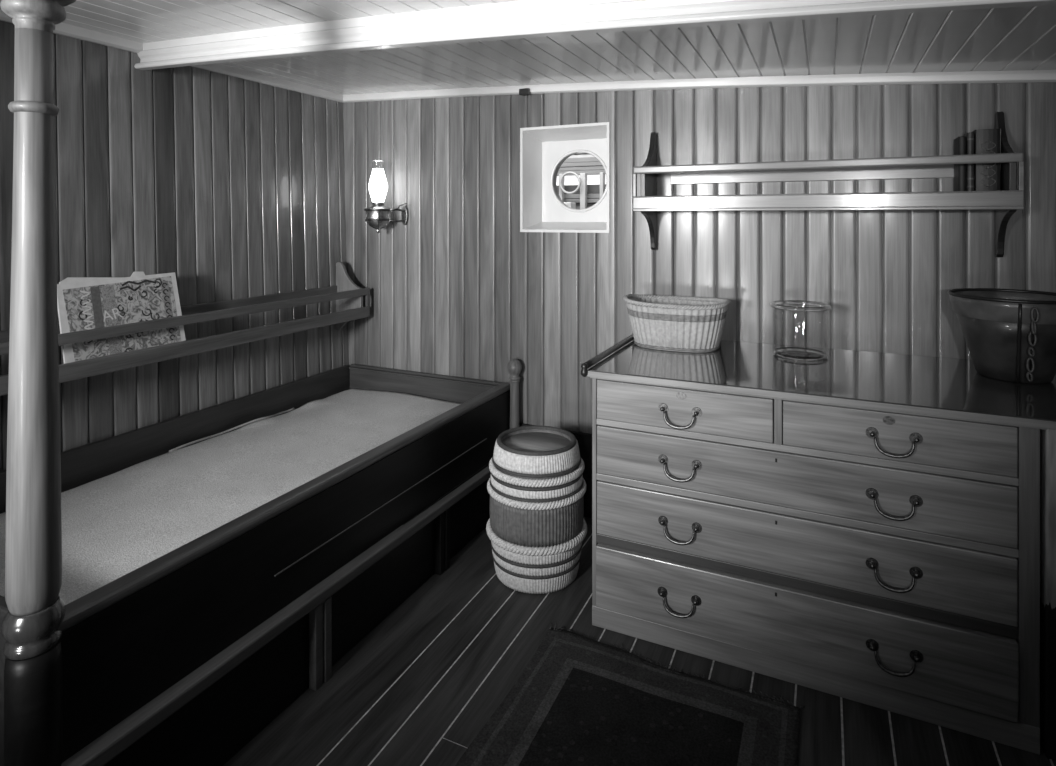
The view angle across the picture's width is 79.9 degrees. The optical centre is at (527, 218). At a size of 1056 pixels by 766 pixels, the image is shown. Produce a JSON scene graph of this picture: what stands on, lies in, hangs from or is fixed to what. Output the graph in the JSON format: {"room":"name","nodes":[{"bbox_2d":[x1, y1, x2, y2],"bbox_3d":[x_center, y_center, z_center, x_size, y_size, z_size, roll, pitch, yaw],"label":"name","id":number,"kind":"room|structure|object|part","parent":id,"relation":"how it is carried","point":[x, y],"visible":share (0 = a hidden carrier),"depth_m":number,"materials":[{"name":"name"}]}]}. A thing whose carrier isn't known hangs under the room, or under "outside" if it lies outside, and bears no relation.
{"room":"ship interior","nodes":[
{"label":"ship interior","id":0,"kind":"room"},
{"bbox_2d":[0,20,348,470],"bbox_3d":[-2.263,0.379,1.432,0.108,2.282,5.362,0,0,25],"label":"wall","id":1,"kind":"structure","parent":0,"point":[234,187],"depth_m":2.88,"materials":[{"name":"grey wood"}]},
{"bbox_2d":[0,7,342,102],"bbox_3d":[-2.281,-0.733,1.411,0.050,0.044,5.407,0,0,25],"label":"trim","id":2,"kind":"structure","parent":1,"relation":"attached to","point":[64,29],"depth_m":2.99,"materials":[{"name":"white paint"}]},
{"bbox_2d":[0,262,369,395],"bbox_3d":[-1.507,0.457,2.731,0.215,0.408,2.255,0,0,25],"label":"rack","id":3,"kind":"object","parent":1,"relation":"attached to","point":[348,296],"visible":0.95,"depth_m":2.83,"materials":[{"name":"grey wood"}]},
{"bbox_2d":[57,272,185,363],"bbox_3d":[-1.608,0.387,2.508,0.137,0.339,0.496,0,0,25],"label":"newspaper","id":4,"kind":"object","parent":3,"relation":"on","point":[83,303],"visible":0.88,"depth_m":2.48,"materials":[{"name":"grey paper"}]},
{"bbox_3d":[-1.597,0.416,2.773,0.017,0.043,2.255,0,0,25],"label":"rail","id":5,"kind":"part","parent":3,"relation":"part of","materials":[{"name":"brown wood"}]},
{"bbox_3d":[-1.419,0.424,2.689,0.020,0.040,2.255,0,0,25],"label":"rail","id":6,"kind":"part","parent":3,"relation":"part of","materials":[{"name":"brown wood"}]},
{"bbox_3d":[-0.942,0.478,3.700,0.016,0.073,0.020,0,0,25],"label":"post","id":7,"kind":"part","parent":3,"relation":"part of","materials":[{"name":"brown wood"}]},
{"bbox_2d":[0,0,1055,94],"bbox_3d":[-0.530,-0.652,0.602,4.053,0.268,5.437,0,0,25],"label":"ceiling","id":8,"kind":"structure","parent":0,"point":[1010,38],"depth_m":2.36,"materials":[{"name":"white paint"}]},
{"bbox_2d":[134,0,1055,69],"bbox_3d":[0.048,-0.587,1.902,3.835,0.334,0.049,0,0,25],"label":"beam","id":9,"kind":"structure","parent":8,"relation":"attached to","point":[524,18],"depth_m":1.94,"materials":[{"name":"white paint"}]},
{"bbox_2d":[556,152,605,208],"bbox_3d":[0.377,-0.250,4.902,1.300,0.900,0.070,0,0,25],"label":"wall","id":10,"kind":"structure","parent":0,"point":[575,198],"depth_m":4.88,"materials":[{"name":"wood"}]},
{"bbox_2d":[556,174,605,184],"bbox_3d":[0.402,-0.310,4.957,1.300,0.100,0.010,0,0,25],"label":"window","id":11,"kind":"structure","parent":10,"relation":"in","point":[591,179],"depth_m":4.96,"materials":[{"name":"white"}]},
{"bbox_2d":[557,157,605,175],"bbox_3d":[0.379,-0.407,4.907,1.300,0.131,0.060,0,0,25],"label":"boards","id":12,"kind":"object","parent":10,"relation":"attached to","point":[590,165],"visible":0.09,"depth_m":4.86,"materials":[{"name":"wood"}]},
{"bbox_2d":[223,517,1055,765],"bbox_3d":[-0.530,1.520,0.598,3.876,0.040,5.430,0,0,25],"label":"floor","id":13,"kind":"structure","parent":0,"point":[420,687],"depth_m":1.99,"materials":[{"name":"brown wood"}]},
{"bbox_2d":[0,0,75,765],"bbox_3d":[-1.058,0.396,1.350,0.150,2.208,0.150,0,0,-36],"label":"post","id":14,"kind":"object","parent":13,"relation":"on","point":[32,651],"visible":1,"depth_m":1.32,"materials":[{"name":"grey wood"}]},
{"bbox_2d":[0,359,521,765],"bbox_3d":[-1.027,1.116,2.571,1.188,0.768,2.215,0,0,25],"label":"bunk","id":15,"kind":"object","parent":13,"relation":"on","point":[185,657],"visible":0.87,"depth_m":1.95,"materials":[{"name":"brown wood"}]},
{"bbox_2d":[0,388,461,604],"bbox_3d":[-1.067,1.144,2.590,1.005,0.331,2.135,0,0,25],"label":"mattress","id":16,"kind":"object","parent":15,"relation":"on","point":[118,523],"visible":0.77,"depth_m":2.39,"materials":[{"name":"fabric"}]},
{"bbox_3d":[-0.576,0.886,2.358,0.060,0.032,2.215,0,0,25],"label":"cap rail","id":17,"kind":"part","parent":15,"relation":"part of","materials":[{"name":"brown wood"}]},
{"bbox_3d":[-0.594,1.350,2.366,0.108,0.300,2.215,0,0,25],"label":"locker panel","id":18,"kind":"part","parent":15,"relation":"part of","materials":[{"name":"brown wood"}]},
{"bbox_3d":[-0.577,0.887,3.563,1.088,0.026,0.036,0,0,25],"label":"moulding","id":19,"kind":"part","parent":15,"relation":"part of","materials":[{"name":"wood"}]},
{"bbox_3d":[-0.070,1.169,3.300,0.060,0.661,0.060,0,0,25],"label":"corner post","id":20,"kind":"part","parent":15,"relation":"part of","materials":[{"name":"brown wood"}]},
{"bbox_3d":[-0.070,0.786,3.300,0.078,0.108,0.078,0,0,25],"label":"knob","id":21,"kind":"part","parent":15,"relation":"part of","materials":[{"name":"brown wood"}]},
{"bbox_2d":[486,425,586,593],"bbox_3d":[0.037,1.216,2.686,0.431,0.568,0.431,0,0,25],"label":"keg","id":22,"kind":"object","parent":13,"relation":"on","point":[536,527],"visible":1,"depth_m":2.53,"materials":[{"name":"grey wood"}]},
{"bbox_2d":[455,622,804,765],"bbox_3d":[0.229,1.493,1.629,0.863,0.013,1.182,0,0,25],"label":"rug","id":23,"kind":"object","parent":13,"relation":"on","point":[580,700],"visible":1,"depth_m":1.88,"materials":[{"name":"fabric"}]},
{"bbox_2d":[581,334,1055,754],"bbox_3d":[1.049,1.014,2.359,1.514,0.971,0.839,0,0,25],"label":"dresser","id":24,"kind":"object","parent":13,"relation":"on","point":[863,527],"visible":0.99,"depth_m":2.01,"materials":[{"name":"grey wood"}]},
{"bbox_3d":[0.207,0.554,2.316,0.028,0.050,0.028,0,0,25],"label":"edge knob","id":25,"kind":"part","parent":24,"relation":"part of","materials":[{"name":"black metal"}]},
{"bbox_3d":[0.382,0.543,2.686,0.025,0.024,0.814,0,0,25],"label":"edge rail","id":26,"kind":"part","parent":24,"relation":"part of","materials":[{"name":"black metal"}]},
{"bbox_2d":[623,294,730,351],"bbox_3d":[0.650,0.449,2.762,0.462,0.213,0.315,0,0,25],"label":"basket","id":27,"kind":"object","parent":24,"relation":"on","point":[672,323],"visible":1,"depth_m":2.65,"materials":[{"name":"wicker"}]},
{"bbox_3d":[0.516,1.324,2.164,0.152,0.076,0.032,0,0,25],"label":"handle","id":28,"kind":"part","parent":24,"relation":"part of","materials":[{"name":"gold metal"}]},
{"bbox_3d":[0.520,1.080,2.173,0.152,0.076,0.032,0,0,25],"label":"handle","id":29,"kind":"part","parent":24,"relation":"part of","materials":[{"name":"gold metal"}]},
{"bbox_3d":[0.520,0.865,2.173,0.152,0.076,0.032,0,0,25],"label":"handle","id":30,"kind":"part","parent":24,"relation":"part of","materials":[{"name":"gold metal"}]},
{"bbox_3d":[0.520,0.684,2.173,0.152,0.076,0.032,0,0,25],"label":"handle","id":31,"kind":"part","parent":24,"relation":"part of","materials":[{"name":"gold metal"}]},
{"bbox_3d":[0.535,0.662,2.206,0.606,0.143,0.039,0,0,25],"label":"drawer","id":32,"kind":"part","parent":24,"relation":"part of","materials":[{"name":"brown wood"}]},
{"bbox_2d":[770,300,830,360],"bbox_3d":[1.104,0.449,2.558,0.229,0.212,0.229,0,0,25],"label":"jar","id":33,"kind":"object","parent":24,"relation":"on","point":[774,304],"visible":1,"depth_m":2.53,"materials":[{"name":"clear glass"}]},
{"bbox_3d":[0.828,1.177,2.068,1.260,0.034,0.029,0,0,25],"label":"rail","id":34,"kind":"part","parent":24,"relation":"part of","materials":[{"name":"wood"}]},
{"bbox_3d":[0.828,0.950,2.068,1.260,0.024,0.029,0,0,25],"label":"rail","id":35,"kind":"part","parent":24,"relation":"part of","materials":[{"name":"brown wood"}]},
{"bbox_3d":[0.828,0.747,2.068,1.260,0.022,0.029,0,0,25],"label":"rail","id":36,"kind":"part","parent":24,"relation":"part of","materials":[{"name":"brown wood"}]},
{"bbox_3d":[0.826,1.310,2.063,1.254,0.224,0.049,0,0,25],"label":"drawer","id":37,"kind":"part","parent":24,"relation":"part of","materials":[{"name":"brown wood"}]},
{"bbox_3d":[0.828,1.061,2.068,1.254,0.192,0.039,0,0,25],"label":"drawer","id":38,"kind":"part","parent":24,"relation":"part of","materials":[{"name":"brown wood"}]},
{"bbox_3d":[0.828,0.848,2.068,1.254,0.174,0.039,0,0,25],"label":"drawer","id":39,"kind":"part","parent":24,"relation":"part of","materials":[{"name":"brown wood"}]},
{"bbox_3d":[0.848,0.582,2.062,1.345,0.010,0.062,0,0,25],"label":"moulding","id":40,"kind":"part","parent":24,"relation":"part of","materials":[{"name":"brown wood"}]},
{"bbox_3d":[1.100,1.324,1.889,0.152,0.076,0.032,0,0,25],"label":"handle","id":41,"kind":"part","parent":24,"relation":"part of","materials":[{"name":"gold metal"}]},
{"bbox_3d":[1.104,1.080,1.898,0.152,0.076,0.032,0,0,25],"label":"handle","id":42,"kind":"part","parent":24,"relation":"part of","materials":[{"name":"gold metal"}]},
{"bbox_3d":[1.104,0.865,1.898,0.152,0.076,0.032,0,0,25],"label":"handle","id":43,"kind":"part","parent":24,"relation":"part of","materials":[{"name":"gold metal"}]},
{"bbox_3d":[1.104,0.678,1.898,0.152,0.076,0.032,0,0,25],"label":"handle","id":44,"kind":"part","parent":24,"relation":"part of","materials":[{"name":"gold metal"}]},
{"bbox_3d":[1.115,0.662,1.932,0.618,0.143,0.039,0,0,25],"label":"drawer","id":45,"kind":"part","parent":24,"relation":"part of","materials":[{"name":"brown wood"}]},
{"bbox_2d":[947,288,1055,383],"bbox_3d":[1.707,0.409,2.215,0.388,0.291,0.396,0,0,25],"label":"bucket","id":46,"kind":"object","parent":24,"relation":"on","point":[1009,334],"visible":1,"depth_m":2.12,"materials":[{"name":"metal"}]},
{"bbox_3d":[1.647,0.410,2.058,0.023,0.251,0.060,0,0,21],"label":"hanging chain","id":47,"kind":"part","parent":46,"relation":"part of","materials":[{"name":"metal"}]},
{"bbox_2d":[1040,429,1055,760],"bbox_3d":[1.509,1.041,1.752,0.124,0.918,0.060,0,0,25],"label":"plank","id":48,"kind":"object","parent":13,"relation":"on","point":[1047,437],"visible":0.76,"depth_m":1.75,"materials":[{"name":"wood"}]},
{"bbox_2d":[343,83,1055,433],"bbox_3d":[0.603,0.383,3.062,3.860,2.273,0.041,0,0,25],"label":"wall","id":49,"kind":"structure","parent":0,"point":[458,289],"depth_m":3.01,"materials":[{"name":"grey wood"}]},
{"bbox_2d":[364,161,408,232],"bbox_3d":[-0.810,-0.124,3.595,0.245,0.412,0.156,0,0,-3],"label":"wall lamp","id":50,"kind":"object","parent":49,"relation":"attached to","point":[378,216],"visible":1,"depth_m":3.56,"materials":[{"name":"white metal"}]},
{"bbox_3d":[-0.855,-0.085,3.592,0.068,0.026,0.068,0,0,25],"label":"burner","id":51,"kind":"part","parent":50,"relation":"part of","materials":[{"name":"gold metal"}]},
{"bbox_3d":[-0.727,-0.036,3.585,0.105,0.111,0.080,0,0,-44],"label":"bracket arm","id":52,"kind":"part","parent":50,"relation":"part of","materials":[{"name":"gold metal"}]},
{"bbox_3d":[-0.712,-0.020,3.649,0.040,0.110,0.021,0,0,25],"label":"wall plate","id":53,"kind":"part","parent":50,"relation":"part of","materials":[{"name":"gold metal"}]},
{"bbox_2d":[519,88,529,94],"bbox_3d":[-0.018,-0.664,3.289,0.057,0.032,0.024,0,0,25],"label":"bracket","id":54,"kind":"object","parent":49,"relation":"attached to","point":[525,91],"visible":1,"depth_m":3.28,"materials":[{"name":"black metal"}]},
{"bbox_2d":[520,423,591,517],"bbox_3d":[0.602,1.291,3.036,3.700,0.418,0.028,0,0,25],"label":"baseboard","id":55,"kind":"structure","parent":49,"relation":"attached to","point":[584,440],"depth_m":3.17,"materials":[{"name":"wood"}]},
{"bbox_2d":[520,122,609,232],"bbox_3d":[0.230,-0.206,3.332,0.492,0.550,0.230,0,0,25],"label":"window","id":56,"kind":"structure","parent":49,"relation":"in","point":[543,150],"depth_m":3.35,"materials":[{"name":"white paint"}]},
{"bbox_3d":[0.264,-0.203,3.404,0.381,0.438,0.070,0,0,25],"label":"panel","id":57,"kind":"part","parent":56,"relation":"part of","materials":[{"name":"white paint"}]},
{"bbox_2d":[343,70,1055,102],"bbox_3d":[0.594,-0.620,3.031,3.810,0.266,0.043,0,0,25],"label":"trim","id":58,"kind":"structure","parent":49,"relation":"attached to","point":[1014,76],"depth_m":2.83,"materials":[{"name":"white paint"}]},
{"bbox_2d":[633,112,1023,256],"bbox_3d":[1.164,-0.133,2.640,1.419,0.561,0.244,0,0,25],"label":"wall shelf","id":59,"kind":"object","parent":49,"relation":"attached to","point":[1005,202],"visible":0.97,"depth_m":2.54,"materials":[{"name":"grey wood"}]},
{"bbox_3d":[0.482,-0.152,2.840,0.014,0.104,0.018,0,0,25],"label":"post","id":60,"kind":"part","parent":59,"relation":"part of","materials":[{"name":"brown wood"}]},
{"bbox_3d":[1.256,-0.193,2.720,1.281,0.058,0.019,0,0,25],"label":"rail","id":61,"kind":"part","parent":59,"relation":"part of","materials":[{"name":"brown wood"}]},
{"bbox_3d":[1.117,-0.219,2.540,1.419,0.034,0.022,0,0,25],"label":"rail","id":62,"kind":"part","parent":59,"relation":"part of","materials":[{"name":"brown wood"}]},
{"bbox_2d":[954,136,965,190],"bbox_3d":[1.676,-0.187,2.445,0.027,0.258,0.098,0,0,25],"label":"book","id":63,"kind":"object","parent":59,"relation":"on","point":[959,142],"visible":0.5,"depth_m":2.40,"materials":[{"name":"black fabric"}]},
{"bbox_2d":[963,132,973,190],"bbox_3d":[1.700,-0.194,2.433,0.026,0.271,0.100,0,0,25],"label":"book","id":64,"kind":"object","parent":59,"relation":"on","point":[969,136],"visible":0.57,"depth_m":2.39,"materials":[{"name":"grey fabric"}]},
{"bbox_2d":[971,129,1000,190],"bbox_3d":[1.749,-0.199,2.409,0.082,0.281,0.110,0,0,25],"label":"book","id":65,"kind":"object","parent":59,"relation":"on","point":[987,176],"visible":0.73,"depth_m":2.37,"materials":[{"name":"black leather"}]},
{"bbox_3d":[1.753,-0.152,2.240,0.014,0.104,0.018,0,0,25],"label":"post","id":66,"kind":"part","parent":59,"relation":"part of","materials":[{"name":"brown wood"}]},
{"bbox_3d":[0.109,0.220,4.336,1.700,0.040,1.323,0,0,25],"label":"deck","id":67,"kind":"object","parent":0,"visible":0},
{"bbox_2d":[559,174,563,201],"bbox_3d":[0.261,-0.075,4.880,0.030,0.550,0.050,0,0,25],"label":"post","id":68,"kind":"object","parent":67,"relation":"on","point":[561,193],"visible":0.36,"depth_m":4.86,"materials":[{"name":"paint"}]},
{"bbox_2d":[564,202,575,208],"bbox_3d":[0.295,0.037,4.731,0.100,0.325,0.110,0,0,25],"label":"box","id":69,"kind":"object","parent":67,"relation":"on","point":[572,205],"visible":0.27,"depth_m":4.68,"materials":[{"name":"white paint"}]},
{"bbox_2d":[580,173,586,208],"bbox_3d":[0.423,-0.075,4.803,0.045,0.550,0.050,0,0,25],"label":"post","id":70,"kind":"object","parent":67,"relation":"on","point":[583,176],"visible":0.44,"depth_m":4.78,"materials":[{"name":"paint"}]},
{"bbox_2d":[600,172,604,197],"bbox_3d":[0.559,-0.075,4.739,0.030,0.550,0.050,0,0,25],"label":"post","id":71,"kind":"object","parent":67,"relation":"on","point":[602,174],"visible":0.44,"depth_m":4.72,"materials":[{"name":"paint"}]},
{"label":"outside","id":72,"kind":"structure","parent":0,"visible":0},
{"bbox_2d":[559,171,580,193],"bbox_3d":[0.319,-0.275,4.792,0.174,0.174,0.018,0,0,25],"label":"ring","id":73,"kind":"object","parent":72,"point":[569,172],"visible":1,"depth_m":4.79,"materials":[{"name":"paint"}]}
]}

